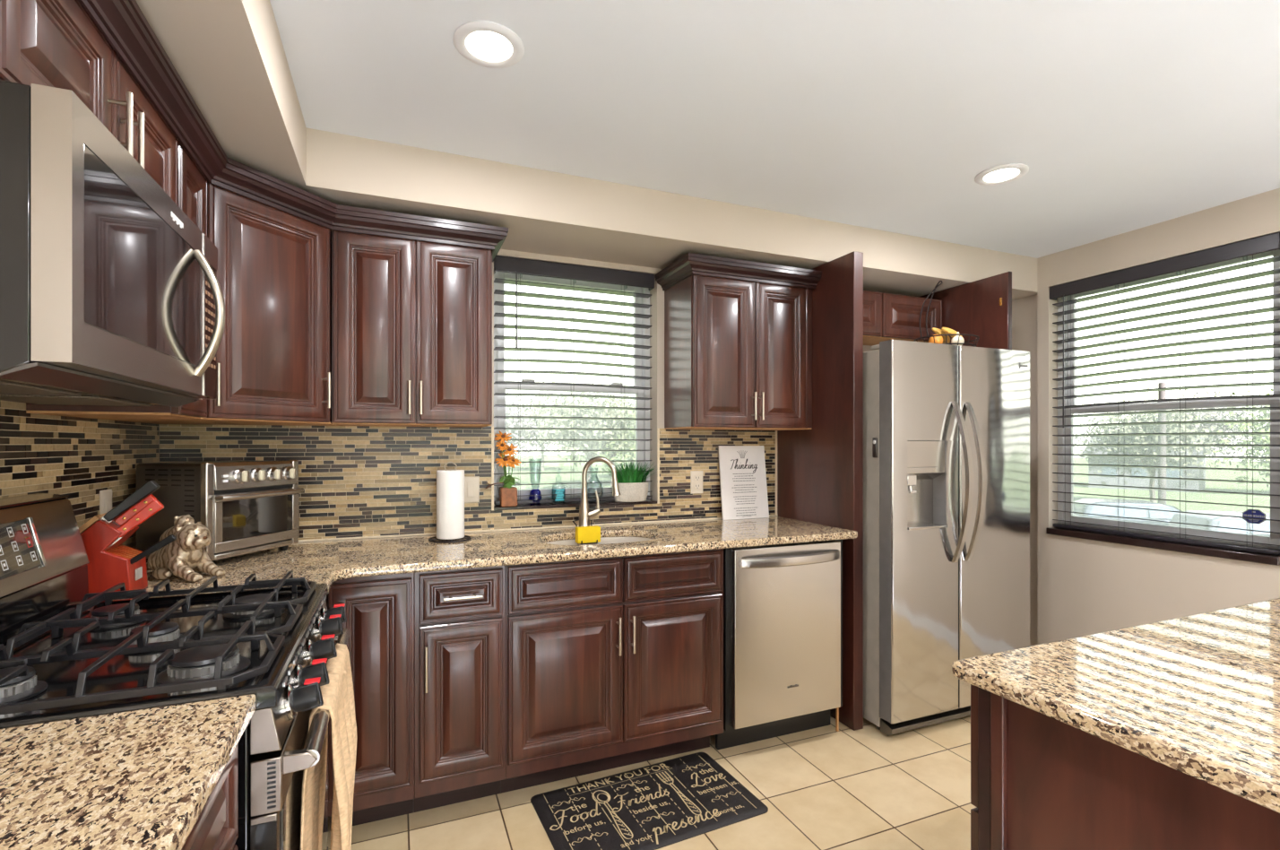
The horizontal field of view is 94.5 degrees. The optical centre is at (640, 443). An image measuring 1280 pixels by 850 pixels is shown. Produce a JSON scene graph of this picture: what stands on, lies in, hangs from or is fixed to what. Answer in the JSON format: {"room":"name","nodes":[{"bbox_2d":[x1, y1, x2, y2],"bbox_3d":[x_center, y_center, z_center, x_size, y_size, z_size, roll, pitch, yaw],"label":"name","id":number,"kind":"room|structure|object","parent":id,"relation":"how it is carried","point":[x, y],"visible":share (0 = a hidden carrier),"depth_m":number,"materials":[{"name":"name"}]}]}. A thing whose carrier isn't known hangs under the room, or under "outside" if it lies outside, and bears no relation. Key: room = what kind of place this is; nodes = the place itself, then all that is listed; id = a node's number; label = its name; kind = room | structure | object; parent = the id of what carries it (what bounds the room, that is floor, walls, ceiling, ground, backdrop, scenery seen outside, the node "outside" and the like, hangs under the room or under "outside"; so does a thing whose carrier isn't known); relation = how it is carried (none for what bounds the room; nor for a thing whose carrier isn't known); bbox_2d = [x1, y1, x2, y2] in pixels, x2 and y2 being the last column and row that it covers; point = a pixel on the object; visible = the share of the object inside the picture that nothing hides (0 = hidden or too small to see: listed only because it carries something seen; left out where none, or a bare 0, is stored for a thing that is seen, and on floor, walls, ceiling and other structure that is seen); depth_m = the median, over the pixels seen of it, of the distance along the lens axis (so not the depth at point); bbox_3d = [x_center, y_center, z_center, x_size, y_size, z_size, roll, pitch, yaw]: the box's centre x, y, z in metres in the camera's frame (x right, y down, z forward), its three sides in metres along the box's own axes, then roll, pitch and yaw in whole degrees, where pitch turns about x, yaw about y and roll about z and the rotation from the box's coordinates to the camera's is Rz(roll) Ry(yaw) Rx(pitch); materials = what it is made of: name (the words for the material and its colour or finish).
{"room":"kitchen","nodes":[
{"label":"kitchen","id":0,"kind":"room"},
{"bbox_2d":[0,400,159,548],"bbox_3d":[-0.866,0.115,-0.237,0.154,2.384,5.200,0,0,-22],"label":"wall","id":1,"kind":"structure","parent":0,"point":[77,457],"depth_m":1.61,"materials":[{"name":"multicoloured tile"}]},
{"bbox_2d":[0,0,177,204],"bbox_3d":[-1.155,-0.649,1.116,0.338,0.268,0.747,0,0,-22],"label":"upper cabinet","id":2,"kind":"object","parent":1,"relation":"attached to","point":[52,43],"visible":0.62,"depth_m":1.06,"materials":[{"name":"brown wood"}]},
{"bbox_2d":[0,79,225,406],"bbox_3d":[-1.107,-0.300,1.138,0.438,0.419,0.746,0,0,-22],"label":"microwave oven","id":3,"kind":"object","parent":2,"relation":"attached to","point":[110,294],"visible":1,"depth_m":0.93,"materials":[{"name":"silver metal"}]},
{"bbox_2d":[205,280,216,369],"bbox_3d":[-1.081,-0.308,1.490,0.001,0.229,0.088,0,0,-22],"label":"control panel","id":4,"kind":"object","parent":3,"relation":"attached to","point":[210,305],"depth_m":1.48,"materials":[{"name":"black plastic"}]},
{"bbox_2d":[99,488,112,514],"bbox_3d":[-1.609,0.197,1.788,0.012,0.116,0.072,0,0,-22],"label":"wall plate","id":5,"kind":"object","parent":1,"relation":"attached to","point":[106,495],"visible":0.48,"depth_m":1.77,"materials":[{"name":"beige plastic"}]},
{"bbox_2d":[25,139,220,418],"bbox_3d":[-1.347,-0.428,1.583,0.338,0.710,0.252,0,0,-22],"label":"upper cabinet","id":6,"kind":"object","parent":1,"relation":"attached to","point":[192,184],"visible":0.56,"depth_m":1.56,"materials":[{"name":"brown wood"}]},
{"bbox_2d":[158,229,873,602],"bbox_3d":[0.151,0.115,3.075,4.555,2.384,0.168,0,0,-22],"label":"wall","id":7,"kind":"structure","parent":0,"point":[358,482],"depth_m":2.55,"materials":[{"name":"multicoloured tile"}]},
{"bbox_2d":[79,180,337,425],"bbox_3d":[-1.388,-0.428,2.027,0.598,0.710,0.603,0,0,-22],"label":"upper cabinet","id":8,"kind":"object","parent":7,"relation":"attached to","point":[274,272],"visible":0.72,"depth_m":1.92,"materials":[{"name":"brown wood"}]},
{"bbox_2d":[331,229,492,427],"bbox_3d":[-0.900,-0.428,2.364,0.570,0.710,0.352,0,0,-22],"label":"upper cabinet","id":9,"kind":"object","parent":7,"relation":"attached to","point":[411,320],"visible":0.97,"depth_m":2.22,"materials":[{"name":"brown wood"}]},
{"bbox_2d":[77,0,508,262],"bbox_3d":[-0.949,-0.807,1.778,0.613,0.076,1.842,0,0,13],"label":"crown molding","id":10,"kind":"structure","parent":9,"relation":"attached to","point":[123,23],"depth_m":1.73,"materials":[{"name":"brown wood"}]},
{"bbox_2d":[159,423,775,539],"bbox_3d":[-0.516,0.157,2.716,2.737,0.471,0.003,0,0,-22],"label":"backsplash","id":11,"kind":"structure","parent":7,"relation":"attached to","point":[356,480],"depth_m":2.51,"materials":[{"name":"tile"}]},
{"bbox_2d":[464,475,479,502],"bbox_3d":[-0.746,0.202,2.613,0.072,0.116,0.012,0,0,-22],"label":"wall plate","id":12,"kind":"object","parent":7,"relation":"attached to","point":[471,483],"visible":0.98,"depth_m":2.61,"materials":[{"name":"beige plastic"}]},
{"bbox_2d":[493,271,657,510],"bbox_3d":[-0.315,-0.278,2.884,0.803,1.152,0.166,0,0,-22],"label":"window","id":13,"kind":"structure","parent":7,"relation":"in","point":[498,422],"depth_m":2.90,"materials":[{"name":"white plastic"}]},
{"bbox_2d":[484,431,521,506],"bbox_3d":[-0.628,0.111,2.690,0.174,0.346,0.086,0,0,-29],"label":"potted flowers","id":14,"kind":"object","parent":13,"relation":"on","point":[507,493],"visible":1,"depth_m":2.69,"materials":[{"name":"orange plant"}]},
{"bbox_2d":[528,458,542,504],"bbox_3d":[-0.491,0.176,2.777,0.060,0.215,0.060,0,0,-22],"label":"glass vase","id":15,"kind":"object","parent":13,"relation":"on","point":[536,497],"visible":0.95,"depth_m":2.76,"materials":[{"name":"glass"}]},
{"bbox_2d":[551,468,565,504],"bbox_3d":[-0.383,0.200,2.797,0.068,0.169,0.059,0,0,-22],"label":"soap bottle","id":16,"kind":"object","parent":13,"relation":"on","point":[564,489],"visible":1,"depth_m":2.79,"materials":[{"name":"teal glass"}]},
{"bbox_2d":[493,255,654,505],"bbox_3d":[-0.301,-0.286,2.840,0.787,1.130,0.082,0,0,-22],"label":"blind","id":17,"kind":"object","parent":13,"relation":"attached to","point":[515,265],"visible":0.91,"depth_m":2.82,"materials":[{"name":"white plastic"}]},
{"bbox_2d":[587,467,603,501],"bbox_3d":[-0.225,0.200,2.892,0.092,0.168,0.092,0,0,-22],"label":"glass vase","id":18,"kind":"object","parent":13,"relation":"on","point":[597,477],"visible":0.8,"depth_m":2.88,"materials":[{"name":"clear glass"}]},
{"bbox_2d":[600,461,655,501],"bbox_3d":[-0.043,0.177,2.944,0.316,0.213,0.182,0,0,-22],"label":"potted grass","id":19,"kind":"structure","parent":13,"relation":"on","point":[631,488],"depth_m":2.90,"materials":[{"name":"plastic"}]},
{"bbox_2d":[690,470,702,493],"bbox_3d":[0.293,0.197,3.042,0.072,0.116,0.009,0,0,-22],"label":"wall plate","id":20,"kind":"object","parent":7,"relation":"attached to","point":[696,476],"visible":1,"depth_m":3.04,"materials":[{"name":"beige plastic"}]},
{"bbox_2d":[694,475,700,481],"bbox_3d":[0.294,0.175,3.039,0.034,0.029,0.002,0,0,-22],"label":"socket","id":21,"kind":"object","parent":20,"relation":"attached to","point":[696,477],"depth_m":3.04,"materials":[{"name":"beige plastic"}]},
{"bbox_2d":[694,483,700,489],"bbox_3d":[0.294,0.217,3.039,0.034,0.029,0.002,0,0,-22],"label":"socket","id":22,"kind":"object","parent":20,"relation":"attached to","point":[696,485],"depth_m":3.04,"materials":[{"name":"beige plastic"}]},
{"bbox_2d":[664,274,812,430],"bbox_3d":[0.502,-0.428,2.941,0.678,0.710,0.352,0,0,-22],"label":"upper cabinet","id":23,"kind":"object","parent":7,"relation":"attached to","point":[738,353],"visible":0.97,"depth_m":2.80,"materials":[{"name":"brown wood"}]},
{"bbox_2d":[654,252,821,290],"bbox_3d":[0.482,-0.807,2.925,0.732,0.076,0.368,0,0,-22],"label":"crown molding","id":24,"kind":"structure","parent":23,"relation":"attached to","point":[690,263],"depth_m":2.77,"materials":[{"name":"brown wood"}]},
{"bbox_2d":[863,290,942,345],"bbox_3d":[1.272,-0.701,3.315,0.886,0.245,0.244,0,0,-22],"label":"upper cabinet","id":25,"kind":"object","parent":7,"relation":"attached to","point":[886,316],"visible":0.49,"depth_m":3.25,"materials":[{"name":"brown wood"}]},
{"bbox_2d":[135,0,1037,300],"bbox_3d":[1.192,-0.979,0.610,4.305,0.197,5.200,0,0,-22],"label":"soffit","id":26,"kind":"structure","parent":0,"point":[229,56],"depth_m":2.27,"materials":[{"name":"beige paint"}]},
{"bbox_2d":[611,481,648,501],"bbox_3d":[-0.049,0.237,2.945,0.192,0.094,0.115,0,0,-22],"label":"pot","id":27,"kind":"object","parent":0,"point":[630,491],"depth_m":2.89,"materials":[{"name":"white ceramic"}]},
{"bbox_2d":[327,715,977,849],"bbox_3d":[1.169,1.381,0.600,4.555,0.150,5.500,0,0,-22],"label":"floor","id":28,"kind":"structure","parent":0,"point":[824,787],"depth_m":2.14,"materials":[{"name":"beige tile"}]},
{"bbox_2d":[0,492,350,849],"bbox_3d":[-0.983,0.697,1.196,0.670,1.160,0.763,0,0,-22],"label":"gas range","id":29,"kind":"object","parent":28,"relation":"on","point":[67,652],"visible":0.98,"depth_m":1.11,"materials":[{"name":"black metal"}]},
{"bbox_2d":[0,559,8,570],"bbox_3d":[-1.237,0.236,1.152,0.005,0.020,0.016,0,0,-22],"label":"print","id":30,"kind":"object","parent":29,"relation":"attached to","point":[4,563],"depth_m":1.15},
{"bbox_2d":[6,527,14,536],"bbox_3d":[-1.269,0.178,1.193,0.005,0.020,0.016,0,0,-22],"label":"print","id":31,"kind":"object","parent":29,"relation":"on","point":[10,531],"depth_m":1.19},
{"bbox_2d":[11,540,18,551],"bbox_3d":[-1.263,0.207,1.196,0.005,0.020,0.016,0,0,-22],"label":"print","id":32,"kind":"object","parent":29,"relation":"attached to","point":[14,543],"depth_m":1.20},
{"bbox_2d":[16,554,23,565],"bbox_3d":[-1.256,0.236,1.198,0.005,0.020,0.016,0,0,-22],"label":"print","id":33,"kind":"object","parent":29,"relation":"attached to","point":[19,557],"depth_m":1.20},
{"bbox_2d":[21,523,28,533],"bbox_3d":[-1.288,0.178,1.239,0.005,0.020,0.016,0,0,-22],"label":"print","id":34,"kind":"object","parent":29,"relation":"on","point":[24,526],"depth_m":1.24},
{"bbox_2d":[25,536,33,547],"bbox_3d":[-1.282,0.207,1.242,0.005,0.020,0.016,0,0,-22],"label":"print","id":35,"kind":"object","parent":29,"relation":"attached to","point":[29,540],"depth_m":1.24},
{"bbox_2d":[30,551,37,561],"bbox_3d":[-1.275,0.236,1.245,0.005,0.020,0.016,0,0,-22],"label":"print","id":36,"kind":"object","parent":29,"relation":"attached to","point":[33,554],"depth_m":1.25},
{"bbox_2d":[0,583,328,728],"bbox_3d":[-0.970,0.404,1.201,0.525,0.034,0.763,0,0,-22],"label":"cooktop","id":37,"kind":"object","parent":29,"relation":"in","point":[57,677],"depth_m":1.07,"materials":[{"name":"black metal"}]},
{"bbox_2d":[300,643,357,849],"bbox_3d":[-0.669,0.739,1.296,0.081,0.472,0.456,0,0,-22],"label":"dish towel","id":38,"kind":"object","parent":29,"relation":"hanging from","point":[338,696],"visible":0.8,"depth_m":1.22,"materials":[{"name":"beige fabric"}]},
{"bbox_2d":[181,744,237,849],"bbox_3d":[-0.675,0.866,0.336,0.622,0.882,1.035,0,0,-22],"label":"base cabinet","id":39,"kind":"object","parent":28,"relation":"on","point":[216,826],"visible":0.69,"depth_m":0.83,"materials":[{"name":"brown wood"}]},
{"bbox_2d":[0,693,255,849],"bbox_3d":[-0.684,0.408,0.327,0.606,0.032,1.064,0,0,-22],"label":"countertop","id":40,"kind":"structure","parent":39,"relation":"on","point":[142,779],"depth_m":0.70,"materials":[{"name":"stone"}]},
{"bbox_2d":[326,572,414,830],"bbox_3d":[-0.985,0.866,2.193,0.262,0.882,0.586,0,0,-22],"label":"base cabinet","id":41,"kind":"object","parent":28,"relation":"on","point":[379,609],"visible":0.61,"depth_m":1.94,"materials":[{"name":"brown wood"}]},
{"bbox_2d":[413,565,505,812],"bbox_3d":[-0.716,0.866,2.284,0.304,0.882,0.622,0,0,-22],"label":"base cabinet","id":42,"kind":"object","parent":28,"relation":"on","point":[460,614],"visible":0.86,"depth_m":2.04,"materials":[{"name":"brown wood"}]},
{"bbox_2d":[500,548,723,793],"bbox_3d":[-0.163,0.866,2.511,0.890,0.882,0.622,0,0,-22],"label":"base cabinet","id":43,"kind":"object","parent":28,"relation":"on","point":[614,661],"visible":0.8,"depth_m":2.24,"materials":[{"name":"brown wood"}]},
{"bbox_2d":[112,516,857,600],"bbox_3d":[-0.354,0.408,2.322,2.734,0.032,0.837,0,0,-22],"label":"countertop","id":44,"kind":"structure","parent":43,"relation":"on","point":[327,562],"depth_m":2.21,"materials":[{"name":"stone"}]},
{"bbox_2d":[78,512,147,593],"bbox_3d":[-1.408,0.287,1.542,0.171,0.211,0.116,0,0,-22],"label":"knife block","id":45,"kind":"object","parent":44,"relation":"on","point":[108,567],"visible":0.57,"depth_m":1.50,"materials":[{"name":"red wood"}]},
{"bbox_2d":[97,480,159,523],"bbox_3d":[-1.335,0.165,1.527,0.152,0.138,0.022,0,0,-22],"label":"kitchen knife","id":46,"kind":"object","parent":45,"relation":"in","point":[150,487],"visible":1,"depth_m":1.53,"materials":[{"name":"black plastic"}]},
{"bbox_2d":[111,493,157,526],"bbox_3d":[-1.340,0.190,1.547,0.127,0.117,0.020,0,0,-22],"label":"kitchen knife","id":47,"kind":"object","parent":45,"relation":"in","point":[130,513],"visible":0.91,"depth_m":1.54,"materials":[{"name":"metal"}]},
{"bbox_2d":[105,499,164,549],"bbox_3d":[-1.321,0.212,1.531,0.142,0.130,0.020,0,0,-22],"label":"kitchen knife","id":48,"kind":"object","parent":45,"relation":"in","point":[154,506],"visible":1,"depth_m":1.53,"materials":[{"name":"wood"}]},
{"bbox_2d":[129,534,176,564],"bbox_3d":[-1.298,0.290,1.546,0.146,0.101,0.014,0,0,-19],"label":"kitchen knife","id":49,"kind":"object","parent":45,"relation":"in","point":[170,538],"visible":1,"depth_m":1.55,"materials":[{"name":"black plastic"}]},
{"bbox_2d":[146,514,225,581],"bbox_3d":[-1.372,0.301,1.743,0.263,0.180,0.157,0,0,13],"label":"figurine","id":50,"kind":"object","parent":44,"relation":"on","point":[185,556],"visible":0.84,"depth_m":1.70,"materials":[{"name":"beige ceramic"}]},
{"bbox_2d":[135,459,304,562],"bbox_3d":[-1.437,0.226,2.056,0.330,0.334,0.372,0,0,13],"label":"toaster oven","id":51,"kind":"object","parent":44,"relation":"on","point":[246,506],"visible":0.89,"depth_m":1.93,"materials":[{"name":"metal"}]},
{"bbox_2d":[428,461,472,543],"bbox_3d":[-0.777,0.232,2.427,0.171,0.320,0.170,0,0,-22],"label":"paper towel holder","id":52,"kind":"object","parent":44,"relation":"on","point":[432,539],"visible":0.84,"depth_m":2.40,"materials":[{"name":"metal"}]},
{"bbox_2d":[436,469,464,539],"bbox_3d":[-0.777,0.245,2.427,0.109,0.276,0.109,0,0,-22],"label":"paper towel roll","id":53,"kind":"object","parent":52,"relation":"on","point":[450,484],"visible":0.99,"depth_m":2.38,"materials":[{"name":"white paper"}]},
{"bbox_2d":[579,456,620,526],"bbox_3d":[-0.184,0.224,2.704,0.203,0.336,0.072,0,0,11],"label":"faucet","id":54,"kind":"object","parent":44,"relation":"on","point":[584,514],"visible":0.87,"depth_m":2.69,"materials":[{"name":"silver metal"}]},
{"bbox_2d":[572,518,597,544],"bbox_3d":[-0.251,0.392,2.659,0.095,0.094,0.170,0,0,-22],"label":"sponge holder","id":55,"kind":"object","parent":54,"relation":"attached to","point":[596,542],"visible":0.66,"depth_m":2.61,"materials":[{"name":"metal"}]},
{"bbox_2d":[575,525,600,543],"bbox_3d":[-0.229,0.399,2.607,0.105,0.068,0.040,0,0,-22],"label":"sponge","id":56,"kind":"object","parent":55,"relation":"in","point":[587,534],"visible":0.94,"depth_m":2.59,"materials":[{"name":"yellow"}]},
{"bbox_2d":[546,536,653,544],"bbox_3d":[-0.162,0.516,2.502,0.550,0.188,0.363,0,0,-22],"label":"sink","id":57,"kind":"object","parent":44,"relation":"in","point":[603,540],"visible":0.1,"depth_m":2.68,"materials":[{"name":"silver metal"}]},
{"bbox_2d":[717,445,769,519],"bbox_3d":[0.547,0.201,3.124,0.280,0.383,0.057,0,0,-22],"label":"sign board","id":58,"kind":"object","parent":44,"relation":"on","point":[742,468],"visible":1,"depth_m":3.12,"materials":[{"name":"grey paper"}]},
{"bbox_2d":[530,751,768,849],"bbox_3d":[0.028,1.300,2.145,0.756,0.012,0.452,0,0,-26],"label":"kitchen mat","id":59,"kind":"object","parent":28,"relation":"on","point":[655,806],"visible":1,"depth_m":2.12,"materials":[{"name":"black rubber"}]},
{"bbox_2d":[715,539,842,750],"bbox_3d":[0.551,0.870,2.781,0.610,0.874,0.656,0,0,-22],"label":"dishwasher","id":60,"kind":"object","parent":28,"relation":"on","point":[782,603],"visible":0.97,"depth_m":2.51,"materials":[{"name":"silver metal"}]},
{"bbox_2d":[777,250,863,730],"bbox_3d":[0.887,0.214,2.977,0.055,2.185,0.589,0,0,-22],"label":"panel","id":61,"kind":"object","parent":28,"relation":"on","point":[820,468],"visible":0.56,"depth_m":2.78,"materials":[{"name":"brown wood"}]},
{"bbox_2d":[835,707,838,731],"bbox_3d":[0.898,1.249,2.694,0.009,0.115,0.009,0,0,-22],"label":"wood strip","id":62,"kind":"object","parent":28,"relation":"on","point":[836,708],"visible":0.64,"depth_m":2.69,"materials":[{"name":"brown wood"}]},
{"bbox_2d":[863,339,1029,735],"bbox_3d":[1.395,0.425,3.042,0.898,1.762,0.796,0,0,-22],"label":"refrigerator","id":63,"kind":"object","parent":28,"relation":"on","point":[947,488],"visible":0.78,"depth_m":2.71,"materials":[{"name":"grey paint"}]},
{"bbox_2d":[872,437,877,457],"bbox_3d":[1.063,0.017,2.681,0.013,0.090,0.026,0,0,-22],"label":"clip","id":64,"kind":"object","parent":63,"relation":"attached to","point":[874,439],"visible":1,"depth_m":2.67,"materials":[{"name":"silver metal"}]},
{"bbox_2d":[913,280,979,346],"bbox_3d":[1.591,-0.639,3.077,0.329,0.413,0.287,0,0,-22],"label":"fruit basket","id":65,"kind":"object","parent":63,"relation":"on","point":[937,285],"visible":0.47,"depth_m":3.00,"materials":[{"name":"metal"}]},
{"bbox_2d":[928,334,942,343],"bbox_3d":[1.511,-0.525,3.022,0.068,0.068,0.068,0,0,-22],"label":"orange","id":66,"kind":"object","parent":65,"relation":"in","point":[938,339],"visible":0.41,"depth_m":3.00,"materials":[{"name":"orange food"}]},
{"bbox_2d":[931,327,950,343],"bbox_3d":[1.597,-0.566,3.116,0.061,0.076,0.185,0,0,44],"label":"banana","id":67,"kind":"object","parent":65,"relation":"in","point":[937,331],"visible":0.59,"depth_m":3.07,"materials":[{"name":"yellow food"}]},
{"bbox_2d":[941,327,963,337],"bbox_3d":[1.639,-0.563,3.072,0.185,0.076,0.061,0,0,-35],"label":"banana","id":68,"kind":"object","parent":65,"relation":"in","point":[948,331],"visible":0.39,"depth_m":3.03,"materials":[{"name":"yellow food"}]},
{"bbox_2d":[951,331,964,345],"bbox_3d":[1.605,-0.528,2.991,0.064,0.075,0.056,0,0,-22],"label":"garlic bulb","id":69,"kind":"object","parent":65,"relation":"in","point":[955,339],"visible":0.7,"depth_m":2.97,"materials":[{"name":"white food"}]},
{"bbox_2d":[918,271,1011,349],"bbox_3d":[1.766,0.214,3.311,0.024,2.185,0.640,0,0,-22],"label":"panel","id":70,"kind":"object","parent":28,"relation":"on","point":[982,307],"visible":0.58,"depth_m":3.15,"materials":[{"name":"brown wood"}]},
{"bbox_2d":[970,683,1279,849],"bbox_3d":[1.331,0.865,0.864,1.206,0.882,1.026,0,0,-22],"label":"kitchen island","id":71,"kind":"object","parent":28,"relation":"on","point":[1039,781],"visible":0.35,"depth_m":0.91,"materials":[{"name":"brown wood"}]},
{"bbox_2d":[951,597,1279,812],"bbox_3d":[1.349,0.408,0.837,1.272,0.032,1.042,0,0,-22],"label":"island countertop","id":72,"kind":"structure","parent":71,"relation":"on","point":[1197,696],"depth_m":0.95,"materials":[{"name":"stone"}]},
{"bbox_2d":[269,0,1279,258],"bbox_3d":[1.169,-1.137,0.600,4.555,0.120,5.500,0,0,-22],"label":"ceiling","id":73,"kind":"structure","parent":0,"point":[1123,116],"depth_m":1.86,"materials":[{"name":"paint"}]},
{"bbox_2d":[453,20,524,68],"bbox_3d":[-0.407,-1.073,1.598,0.186,0.010,0.186,0,0,-22],"label":"recessed light","id":74,"kind":"object","parent":73,"relation":"in","point":[483,43],"visible":1,"depth_m":1.58,"materials":[{"name":"white plastic"}]},
{"bbox_2d":[974,163,1029,185],"bbox_3d":[1.442,-1.073,2.362,0.186,0.010,0.186,0,0,-22],"label":"recessed light","id":75,"kind":"object","parent":73,"relation":"in","point":[1009,172],"visible":1,"depth_m":2.35,"materials":[{"name":"white plastic"}]},
{"bbox_2d":[1011,188,1279,646],"bbox_3d":[3.206,0.115,1.438,0.150,2.384,5.200,0,0,-22],"label":"wall","id":76,"kind":"structure","parent":0,"point":[1079,587],"depth_m":3.10,"materials":[{"name":"beige paint"}]},
{"bbox_2d":[1046,249,1279,565],"bbox_3d":[2.568,-0.193,2.953,0.166,1.407,0.958,0,0,-22],"label":"window","id":77,"kind":"structure","parent":76,"relation":"in","point":[1273,402],"depth_m":2.92,"materials":[{"name":"white plastic"}]},
{"bbox_2d":[1049,232,1279,554],"bbox_3d":[2.535,-0.211,2.939,0.082,1.364,0.950,0,0,-22],"label":"blind","id":78,"kind":"object","parent":77,"relation":"attached to","point":[1270,242],"visible":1,"depth_m":2.86,"materials":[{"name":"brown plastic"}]},
{"bbox_2d":[1242,509,1265,523],"bbox_3d":[2.725,0.322,2.626,0.004,0.064,0.078,0,0,-22],"label":"sticker","id":79,"kind":"object","parent":77,"relation":"attached to","point":[1257,513],"visible":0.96,"depth_m":2.62,"materials":[{"name":"blue plastic"}]},
{"label":"outside","id":80,"kind":"structure","parent":0,"visible":0},
{"bbox_2d":[505,454,1270,513],"bbox_3d":[-0.407,3.656,51.420,280.000,0.300,270.000,0,0,-22],"label":"lawn","id":81,"kind":"structure","parent":80,"point":[549,467],"depth_m":49.97,"materials":[{"name":"green plant"}]},
{"bbox_2d":[505,396,554,468],"bbox_3d":[-11.772,-0.466,47.870,9.972,7.952,11.405,0,0,-22],"label":"tree","id":82,"kind":"object","parent":81,"relation":"on","point":[509,423],"visible":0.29,"depth_m":46.79,"materials":[{"name":"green plant"}]},
{"bbox_2d":[505,377,578,470],"bbox_3d":[-11.951,-2.575,78.318,16.018,12.181,15.095,0,0,-22],"label":"tree","id":83,"kind":"object","parent":81,"relation":"on","point":[540,402],"visible":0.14,"depth_m":76.30,"materials":[{"name":"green plant"}]},
{"bbox_2d":[509,362,635,487],"bbox_3d":[-2.755,-1.022,39.629,10.420,9.075,10.338,0,0,18],"label":"tree","id":84,"kind":"object","parent":81,"relation":"on","point":[582,423],"visible":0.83,"depth_m":38.97,"materials":[{"name":"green plant"}]},
{"bbox_2d":[542,392,635,485],"bbox_3d":[-2.856,-0.665,49.556,10.429,8.378,9.310,0,0,-12],"label":"tree","id":85,"kind":"object","parent":81,"relation":"on","point":[611,456],"visible":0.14,"depth_m":48.67,"materials":[{"name":"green plant"}]},
{"bbox_2d":[608,400,635,466],"bbox_3d":[-0.040,-0.449,59.991,11.645,7.953,10.386,0,0,-29],"label":"tree","id":86,"kind":"object","parent":81,"relation":"on","point":[632,454],"visible":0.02,"depth_m":58.84,"materials":[{"name":"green plant"}]},
{"bbox_2d":[1082,434,1211,492],"bbox_3d":[40.304,1.407,47.080,7.000,4.200,7.000,0,0,-42],"label":"house","id":87,"kind":"structure","parent":81,"relation":"on","point":[1185,484],"depth_m":45.01,"materials":[{"name":"white"}]},
{"bbox_2d":[1073,388,1245,502],"bbox_3d":[28.668,0.145,33.930,7.260,6.749,8.306,0,0,-18],"label":"tree","id":88,"kind":"object","parent":81,"relation":"on","point":[1151,428],"visible":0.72,"depth_m":33.07,"materials":[{"name":"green plant"}]},
{"bbox_2d":[1158,381,1166,504],"bbox_3d":[23.069,0.382,26.151,0.300,6.250,0.292,0,0,-22],"label":"utility pole","id":89,"kind":"object","parent":81,"relation":"on","point":[1162,394],"visible":0.74,"depth_m":26.04,"materials":[{"name":"white"}]},
{"bbox_2d":[1136,389,1264,467],"bbox_3d":[52.589,-1.047,55.732,11.141,9.152,11.545,0,0,-37],"label":"tree","id":90,"kind":"object","parent":81,"relation":"on","point":[1218,417],"visible":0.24,"depth_m":53.66,"materials":[{"name":"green plant"}]},
{"bbox_2d":[1195,373,1272,463],"bbox_3d":[44.825,-1.158,38.555,13.836,9.364,11.048,0,0,31],"label":"tree","id":91,"kind":"object","parent":81,"relation":"on","point":[1266,414],"visible":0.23,"depth_m":40.92,"materials":[{"name":"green plant"}]},
{"bbox_2d":[1210,415,1270,492],"bbox_3d":[27.158,0.826,23.260,7.040,5.377,6.647,0,0,-22],"label":"tree","id":92,"kind":"object","parent":81,"relation":"on","point":[1266,440],"visible":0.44,"depth_m":24.03,"materials":[{"name":"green plant"}]},
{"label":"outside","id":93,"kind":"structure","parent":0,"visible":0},
{"bbox_3d":[25.751,3.489,6.223,14.000,0.025,46.500,0,0,-22],"label":"road","id":94,"kind":"object","parent":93,"visible":0},
{"bbox_2d":[1073,498,1182,525],"bbox_3d":[17.580,2.736,20.549,4.520,1.480,1.830,0,0,21],"label":"parked car","id":95,"kind":"object","parent":94,"relation":"on","point":[1143,514],"visible":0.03,"depth_m":20.13,"materials":[{"name":"silver metal"}]},
{"bbox_2d":[1167,510,1270,536],"bbox_3d":[17.986,2.736,16.930,4.520,1.480,1.830,0,0,9],"label":"parked car","id":96,"kind":"object","parent":94,"relation":"on","point":[1187,518],"visible":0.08,"depth_m":16.52,"materials":[{"name":"paint"}]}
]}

